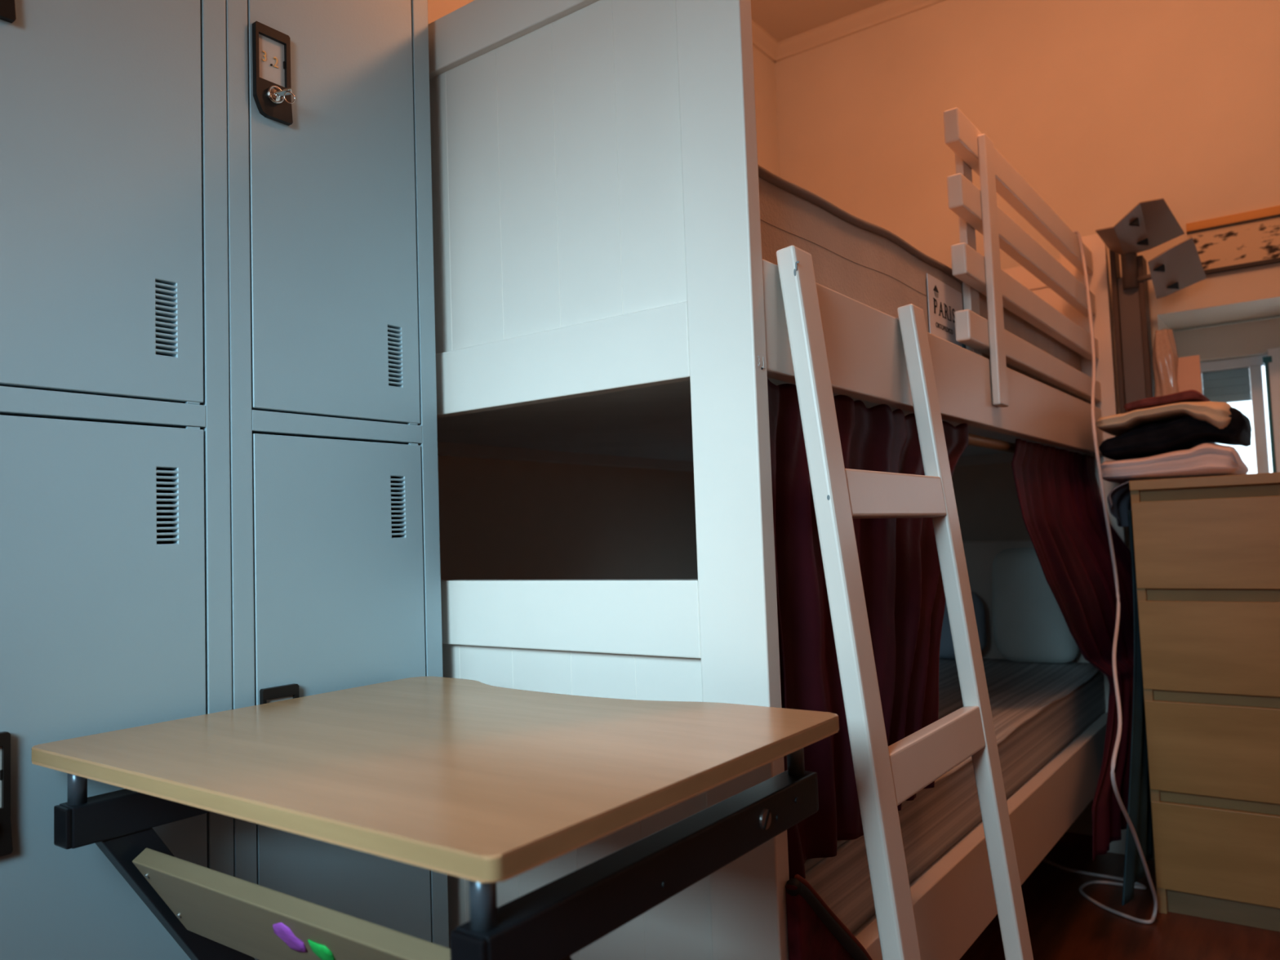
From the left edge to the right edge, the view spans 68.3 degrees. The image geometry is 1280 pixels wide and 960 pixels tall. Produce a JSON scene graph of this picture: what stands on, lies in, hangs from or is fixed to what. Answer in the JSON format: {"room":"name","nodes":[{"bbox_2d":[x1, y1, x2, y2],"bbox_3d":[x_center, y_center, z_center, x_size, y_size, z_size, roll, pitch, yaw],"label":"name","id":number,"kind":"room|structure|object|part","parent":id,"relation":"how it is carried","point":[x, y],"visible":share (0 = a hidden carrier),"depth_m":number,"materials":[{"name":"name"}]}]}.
{"room":"dormitory","nodes":[
{"label":"dormitory","id":0,"kind":"room"},
{"bbox_2d":[427,0,779,579],"bbox_3d":[-0.557,-0.281,1.938,0.100,2.650,4.250,-5,-4,36],"label":"wall","id":1,"kind":"structure","parent":0,"point":[500,519],"depth_m":2.34,"materials":[{"name":"paint"}]},
{"bbox_2d":[751,19,778,62],"bbox_3d":[-0.622,-1.587,1.873,0.038,0.048,3.800,-5,-4,36],"label":"trim","id":2,"kind":"structure","parent":1,"relation":"attached to","point":[766,43],"depth_m":3.31,"materials":[{"name":"paint"}]},
{"bbox_2d":[751,0,888,41],"bbox_3d":[0.774,-1.742,1.011,3.522,0.060,4.250,-5,-4,36],"label":"ceiling","id":3,"kind":"structure","parent":0,"point":[782,20],"depth_m":3.18,"materials":[{"name":"paint"}]},
{"bbox_2d":[774,0,1279,835],"bbox_3d":[1.974,-0.337,2.502,3.322,2.650,0.350,-5,-4,36],"label":"wall","id":4,"kind":"structure","parent":0,"point":[1104,108],"depth_m":2.84,"materials":[{"name":"paint"}]},
{"bbox_2d":[773,0,945,62],"bbox_3d":[1.813,-1.640,2.423,3.322,0.048,0.038,-5,-4,36],"label":"trim","id":5,"kind":"structure","parent":4,"relation":"attached to","point":[890,10],"depth_m":3.22,"materials":[{"name":"paint"}]},
{"bbox_2d":[1173,317,1279,474],"bbox_3d":[2.114,-0.201,2.542,1.161,0.574,0.094,-5,-4,36],"label":"window","id":6,"kind":"structure","parent":4,"relation":"in","point":[1227,353],"depth_m":2.78,"materials":[{"name":"plastic"}]},
{"bbox_3d":[1.762,-0.123,2.820,0.121,0.415,0.003,-5,-4,36],"label":"pane","id":7,"kind":"part","parent":6,"relation":"part of","materials":[{"name":"clear glass"}]},
{"bbox_3d":[2.173,-0.178,2.469,0.862,0.455,0.040,-5,-4,36],"label":"sash","id":8,"kind":"part","parent":6,"relation":"part of","materials":[{"name":"plastic"}]},
{"bbox_2d":[1186,205,1279,275],"bbox_3d":[1.873,-0.664,2.360,0.876,0.149,0.016,-5,-4,36],"label":"framed picture","id":9,"kind":"object","parent":4,"relation":"attached to","point":[1248,239],"visible":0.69,"depth_m":2.54,"materials":[{"name":"beige paper"}]},
{"bbox_3d":[1.871,-0.727,2.364,0.876,0.024,0.016,-5,-4,36],"label":"frame","id":10,"kind":"part","parent":9,"relation":"part of","materials":[{"name":"brown wood"}]},
{"bbox_2d":[959,831,1279,959],"bbox_3d":[0.869,0.962,0.850,3.522,0.060,4.250,-5,-4,36],"label":"floor","id":11,"kind":"structure","parent":0,"point":[1063,924],"depth_m":2.11,"materials":[{"name":"brown wood"}]},
{"bbox_2d":[0,0,234,959],"bbox_3d":[-0.738,0.050,1.067,0.508,1.900,0.302,-5,-4,36],"label":"locker","id":12,"kind":"object","parent":11,"relation":"on","point":[115,531],"visible":0.99,"depth_m":0.94,"materials":[{"name":"metal"}]},
{"bbox_3d":[-0.584,0.282,0.837,0.008,0.109,0.048,-5,-4,36],"label":"handle plate","id":13,"kind":"part","parent":12,"relation":"part of","materials":[{"name":"black plastic"}]},
{"bbox_3d":[-0.611,-0.490,0.882,0.008,0.109,0.048,-5,-4,36],"label":"handle plate","id":14,"kind":"part","parent":12,"relation":"part of","materials":[{"name":"black plastic"}]},
{"bbox_3d":[-0.567,-0.485,0.958,0.012,0.797,0.244,-5,-4,36],"label":"door","id":15,"kind":"part","parent":12,"relation":"part of","materials":[{"name":"metal"}]},
{"bbox_3d":[-0.535,0.401,0.905,0.012,0.920,0.244,-5,-4,36],"label":"door","id":16,"kind":"part","parent":12,"relation":"part of","materials":[{"name":"metal"}]},
{"bbox_2d":[225,0,448,959],"bbox_3d":[-0.559,0.058,1.312,0.508,1.900,0.302,-5,-4,36],"label":"locker","id":17,"kind":"object","parent":11,"relation":"on","point":[335,566],"visible":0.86,"depth_m":1.17,"materials":[{"name":"metal"}]},
{"bbox_3d":[-0.436,-0.482,1.121,0.008,0.109,0.048,-5,-4,36],"label":"handle plate","id":18,"kind":"part","parent":17,"relation":"part of","materials":[{"name":"black plastic"}]},
{"bbox_3d":[-0.409,0.290,1.075,0.008,0.109,0.048,-5,-4,36],"label":"handle plate","id":19,"kind":"part","parent":17,"relation":"part of","materials":[{"name":"black plastic"}]},
{"bbox_2d":[275,88,295,103],"bbox_3d":[-0.419,-0.454,1.117,0.022,0.017,0.008,-1,-3,-11],"label":"key","id":20,"kind":"object","parent":17,"relation":"in","point":[284,92],"visible":1,"depth_m":1.12,"materials":[{"name":"silver metal"}]},
{"bbox_3d":[-0.421,-0.458,1.117,0.018,0.009,0.008,-1,-3,-11],"label":"blade","id":21,"kind":"part","parent":20,"relation":"part of","materials":[{"name":"silver metal"}]},
{"bbox_3d":[-0.387,-0.476,1.203,0.012,0.797,0.244,-5,-4,36],"label":"door","id":22,"kind":"part","parent":17,"relation":"part of","materials":[{"name":"metal"}]},
{"bbox_3d":[-0.356,0.409,1.150,0.012,0.920,0.244,-5,-4,36],"label":"door","id":23,"kind":"part","parent":17,"relation":"part of","materials":[{"name":"metal"}]},
{"bbox_2d":[31,675,839,959],"bbox_3d":[-0.155,0.598,0.861,0.588,0.740,0.500,-5,-4,36],"label":"school desk","id":24,"kind":"object","parent":11,"relation":"on","point":[483,784],"visible":1,"depth_m":0.74,"materials":[{"name":"brown wood"}]},
{"bbox_3d":[-0.354,0.641,1.023,0.024,0.618,0.446,-5,-4,36],"label":"leg","id":25,"kind":"part","parent":24,"relation":"part of","materials":[{"name":"metal"}]},
{"bbox_2d":[272,922,307,952],"bbox_3d":[-0.278,0.360,0.745,0.040,0.031,0.021,-5,-4,36],"label":"sticky putty","id":26,"kind":"object","parent":24,"relation":"on","point":[282,931],"visible":1,"depth_m":0.74,"materials":[{"name":"purple plastic"}]},
{"bbox_3d":[-0.251,0.369,0.746,0.480,0.088,0.065,-5,-4,36],"label":"panel","id":27,"kind":"part","parent":24,"relation":"part of","materials":[{"name":"brown wood"}]},
{"bbox_2d":[307,939,335,959],"bbox_3d":[-0.242,0.363,0.723,0.030,0.023,0.016,-5,-4,36],"label":"sticky putty","id":28,"kind":"object","parent":24,"relation":"on","point":[322,952],"visible":1,"depth_m":0.72,"materials":[{"name":"green plastic"}]},
{"bbox_2d":[427,0,1126,959],"bbox_3d":[0.343,0.168,2.099,1.014,1.710,2.000,-5,-4,36],"label":"bunk bed","id":29,"kind":"object","parent":11,"relation":"on","point":[606,294],"visible":0.51,"depth_m":1.21,"materials":[{"name":"white paint"}]},
{"bbox_3d":[-0.281,-0.624,1.360,0.809,0.074,0.025,-5,-4,36],"label":"rail","id":30,"kind":"part","parent":29,"relation":"part of","materials":[{"name":"white paint"}]},
{"bbox_3d":[-0.269,-0.383,1.349,0.809,0.410,0.011,-5,-4,36],"label":"panel","id":31,"kind":"part","parent":29,"relation":"part of","materials":[{"name":"white paint"}]},
{"bbox_3d":[-0.263,-0.136,1.331,0.809,0.088,0.025,-5,-4,36],"label":"rail","id":32,"kind":"part","parent":29,"relation":"part of","materials":[{"name":"white paint"}]},
{"bbox_3d":[-0.064,-0.099,2.407,0.026,0.128,1.942,-5,-4,36],"label":"rail","id":33,"kind":"part","parent":29,"relation":"part of","materials":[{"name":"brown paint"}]},
{"bbox_3d":[-0.252,0.183,1.312,0.809,0.088,0.025,-5,-4,36],"label":"rail","id":34,"kind":"part","parent":29,"relation":"part of","materials":[{"name":"white paint"}]},
{"bbox_3d":[-0.239,0.462,1.299,0.809,0.472,0.011,-5,-4,36],"label":"panel","id":35,"kind":"part","parent":29,"relation":"part of","materials":[{"name":"white paint"}]},
{"bbox_3d":[0.108,0.119,1.051,0.086,1.700,0.029,-5,-4,36],"label":"post","id":36,"kind":"part","parent":29,"relation":"part of","materials":[{"name":"white paint"}]},
{"bbox_2d":[758,164,1082,400],"bbox_3d":[0.315,-0.253,2.136,0.905,0.286,1.930,-5,-4,36],"label":"mattress","id":37,"kind":"object","parent":29,"relation":"on","point":[860,260],"visible":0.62,"depth_m":1.43,"materials":[{"name":"fabric"}]},
{"bbox_2d":[933,285,955,334],"bbox_3d":[0.547,-0.305,1.697,0.001,0.076,0.115,-5,-4,36],"label":"print","id":38,"kind":"object","parent":37,"relation":"attached to","point":[944,296],"depth_m":1.70},
{"bbox_3d":[0.702,-0.160,1.848,0.026,0.128,1.942,-5,-4,36],"label":"rail","id":39,"kind":"part","parent":29,"relation":"part of","materials":[{"name":"white paint"}]},
{"bbox_2d":[804,657,1105,933],"bbox_3d":[0.346,0.574,2.085,0.909,0.135,1.930,-5,-4,36],"label":"mattress","id":40,"kind":"object","parent":29,"relation":"on","point":[1037,709],"visible":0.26,"depth_m":1.86,"materials":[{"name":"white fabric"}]},
{"bbox_2d":[938,589,987,658],"bbox_3d":[0.867,0.426,2.819,0.326,0.213,0.125,-5,-4,36],"label":"pillow","id":41,"kind":"object","parent":40,"relation":"on","point":[946,647],"visible":0.13,"depth_m":2.73,"materials":[{"name":"blue fabric"}]},
{"bbox_2d":[991,547,1079,662],"bbox_3d":[1.111,0.351,2.655,0.231,0.324,0.106,-5,-4,36],"label":"pillow","id":42,"kind":"object","parent":40,"relation":"on","point":[1029,624],"visible":0.71,"depth_m":2.62,"materials":[{"name":"fabric"}]},
{"bbox_3d":[0.731,0.671,1.798,0.026,0.142,1.942,-5,-4,36],"label":"rail","id":43,"kind":"part","parent":29,"relation":"part of","materials":[{"name":"white paint"}]},
{"bbox_2d":[968,433,1015,453],"bbox_3d":[0.676,-0.075,1.864,0.021,0.021,1.940,-5,-4,36],"label":"curtain rod","id":44,"kind":"object","parent":29,"relation":"attached to","point":[974,440],"visible":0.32,"depth_m":1.88,"materials":[{"name":"brown wood"}]},
{"bbox_2d":[767,377,968,879],"bbox_3d":[0.381,0.173,1.380,0.035,0.568,0.809,-5,-4,36],"label":"curtain","id":45,"kind":"object","parent":44,"relation":"hanging from","point":[904,591],"visible":0.56,"depth_m":1.22,"materials":[{"name":"red fabric"}]},
{"bbox_2d":[1011,438,1133,861],"bbox_3d":[1.068,0.364,2.223,0.121,0.892,0.870,-5,-4,36],"label":"curtain","id":46,"kind":"object","parent":44,"relation":"hanging from","point":[1058,491],"visible":0.66,"depth_m":2.20,"materials":[{"name":"red fabric"}]},
{"bbox_3d":[0.914,0.237,2.902,0.809,0.088,0.025,-5,-4,36],"label":"rail","id":47,"kind":"part","parent":29,"relation":"part of","materials":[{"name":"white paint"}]},
{"bbox_3d":[0.903,-0.083,2.921,0.809,0.088,0.025,-5,-4,36],"label":"rail","id":48,"kind":"part","parent":29,"relation":"part of","materials":[{"name":"white paint"}]},
{"bbox_3d":[0.923,0.515,2.885,0.809,0.472,0.012,-5,-4,36],"label":"panel","id":49,"kind":"part","parent":29,"relation":"part of","materials":[{"name":"white paint"}]},
{"bbox_3d":[0.886,-0.571,2.950,0.809,0.074,0.025,-5,-4,36],"label":"rail","id":50,"kind":"part","parent":29,"relation":"part of","materials":[{"name":"white paint"}]},
{"bbox_3d":[0.893,-0.330,2.935,0.809,0.410,0.012,-5,-4,36],"label":"panel","id":51,"kind":"part","parent":29,"relation":"part of","materials":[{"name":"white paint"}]},
{"bbox_3d":[1.286,0.166,2.631,0.120,1.710,0.029,-5,-4,36],"label":"post","id":52,"kind":"part","parent":29,"relation":"part of","materials":[{"name":"white paint"}]},
{"bbox_2d":[1041,230,1157,924],"bbox_3d":[1.075,0.167,2.207,0.214,1.673,0.768,-3,-3,11],"label":"power cable","id":53,"kind":"object","parent":29,"relation":"hanging from","point":[1137,885],"visible":0.94,"depth_m":2.17,"materials":[{"name":"white plastic"}]},
{"bbox_2d":[785,874,872,959],"bbox_3d":[0.237,0.695,1.075,0.021,0.544,0.229,-5,-4,36],"label":"fabric bag","id":54,"kind":"object","parent":11,"relation":"on","point":[815,932],"visible":1,"depth_m":1.02,"materials":[{"name":"red fabric"}]},
{"bbox_2d":[776,244,1033,959],"bbox_3d":[0.355,0.351,1.182,0.194,1.234,0.425,-5,-4,36],"label":"ladder","id":55,"kind":"object","parent":11,"relation":"on","point":[886,776],"visible":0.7,"depth_m":1.08,"materials":[{"name":"white paint"}]},
{"bbox_2d":[1109,249,1155,860],"bbox_3d":[1.394,0.168,2.552,0.124,1.690,0.088,-5,-4,36],"label":"upright","id":56,"kind":"object","parent":11,"relation":"on","point":[1130,292],"visible":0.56,"depth_m":2.58,"materials":[{"name":"paint"}]},
{"bbox_2d":[1095,198,1184,254],"bbox_3d":[1.324,-0.665,2.500,0.187,0.094,0.161,-5,-4,36],"label":"lamp","id":57,"kind":"object","parent":56,"relation":"attached to","point":[1151,224],"visible":1,"depth_m":2.49,"materials":[{"name":"black plastic"}]},
{"bbox_2d":[1147,237,1206,298],"bbox_3d":[1.390,-0.548,2.448,0.119,0.110,0.161,-5,-4,36],"label":"panel","id":58,"kind":"object","parent":56,"relation":"attached to","point":[1180,267],"visible":1,"depth_m":2.44,"materials":[{"name":"black plastic"}]},
{"bbox_2d":[1128,471,1279,931],"bbox_3d":[1.641,0.482,2.165,0.800,1.000,0.483,-5,-4,36],"label":"dresser","id":59,"kind":"object","parent":11,"relation":"on","point":[1206,549],"visible":1,"depth_m":2.13,"materials":[{"name":"brown wood"}]},
{"bbox_2d":[1107,480,1131,526],"bbox_3d":[1.241,0.063,2.393,0.062,0.112,0.261,-5,-4,36],"label":"cloth corner","id":60,"kind":"object","parent":59,"relation":"hanging from","point":[1119,502],"visible":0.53,"depth_m":2.36,"materials":[{"name":"grey fabric"}]},
{"bbox_2d":[1121,510,1152,905],"bbox_3d":[1.135,0.478,2.175,0.015,0.816,0.514,-5,-4,36],"label":"hanging cloth","id":61,"kind":"object","parent":59,"relation":"hanging from","point":[1139,808],"visible":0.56,"depth_m":2.18,"materials":[{"name":"black fabric"}]},
{"bbox_2d":[1151,328,1178,396],"bbox_3d":[1.423,-0.198,2.541,0.067,0.415,0.053,-5,-4,36],"label":"plastic bundle","id":62,"kind":"object","parent":59,"relation":"on","point":[1165,356],"visible":0.41,"depth_m":2.54,"materials":[{"name":"plastic"}]},
{"bbox_2d":[1100,440,1248,483],"bbox_3d":[1.333,-0.042,2.363,0.304,0.088,0.335,-5,-4,36],"label":"folded garment","id":63,"kind":"object","parent":59,"relation":"on","point":[1208,458],"visible":0.78,"depth_m":2.22,"materials":[{"name":"pink fabric"}]},
{"bbox_2d":[1101,405,1253,460],"bbox_3d":[1.346,-0.113,2.365,0.310,0.108,0.322,-5,-4,36],"label":"folded garment","id":64,"kind":"object","parent":63,"relation":"on","point":[1186,432],"visible":0.81,"depth_m":2.26,"materials":[{"name":"black fabric"}]},
{"bbox_2d":[1095,400,1232,435],"bbox_3d":[1.329,-0.139,2.366,0.294,0.084,0.347,-5,-4,36],"label":"folded garment","id":65,"kind":"object","parent":64,"relation":"on","point":[1217,413],"visible":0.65,"depth_m":2.23,"materials":[{"name":"beige fabric"}]},
{"bbox_2d":[1123,391,1211,412],"bbox_3d":[1.334,-0.191,2.378,0.181,0.036,0.271,-5,-4,36],"label":"folded garment","id":66,"kind":"object","parent":65,"relation":"on","point":[1187,396],"visible":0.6,"depth_m":2.27,"materials":[{"name":"red fabric"}]},
{"bbox_2d":[1177,355,1202,394],"bbox_3d":[1.473,-0.162,2.522,0.058,0.338,0.004,-5,-4,36],"label":"sheet","id":67,"kind":"object","parent":59,"relation":"on","point":[1188,369],"visible":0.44,"depth_m":2.53,"materials":[{"name":"paper"}]},
{"bbox_3d":[1.493,0.129,2.001,0.798,0.204,0.018,-5,-4,36],"label":"drawer","id":68,"kind":"part","parent":59,"relation":"part of","materials":[{"name":"brown wood"}]},
{"bbox_3d":[1.501,0.362,1.987,0.798,0.205,0.018,-5,-4,36],"label":"drawer","id":69,"kind":"part","parent":59,"relation":"part of","materials":[{"name":"brown wood"}]},
{"bbox_3d":[1.509,0.593,1.973,0.798,0.204,0.018,-5,-4,36],"label":"drawer","id":70,"kind":"part","parent":59,"relation":"part of","materials":[{"name":"brown wood"}]},
{"bbox_3d":[1.517,0.819,1.960,0.798,0.196,0.018,-5,-4,36],"label":"drawer","id":71,"kind":"part","parent":59,"relation":"part of","materials":[{"name":"brown wood"}]}
]}

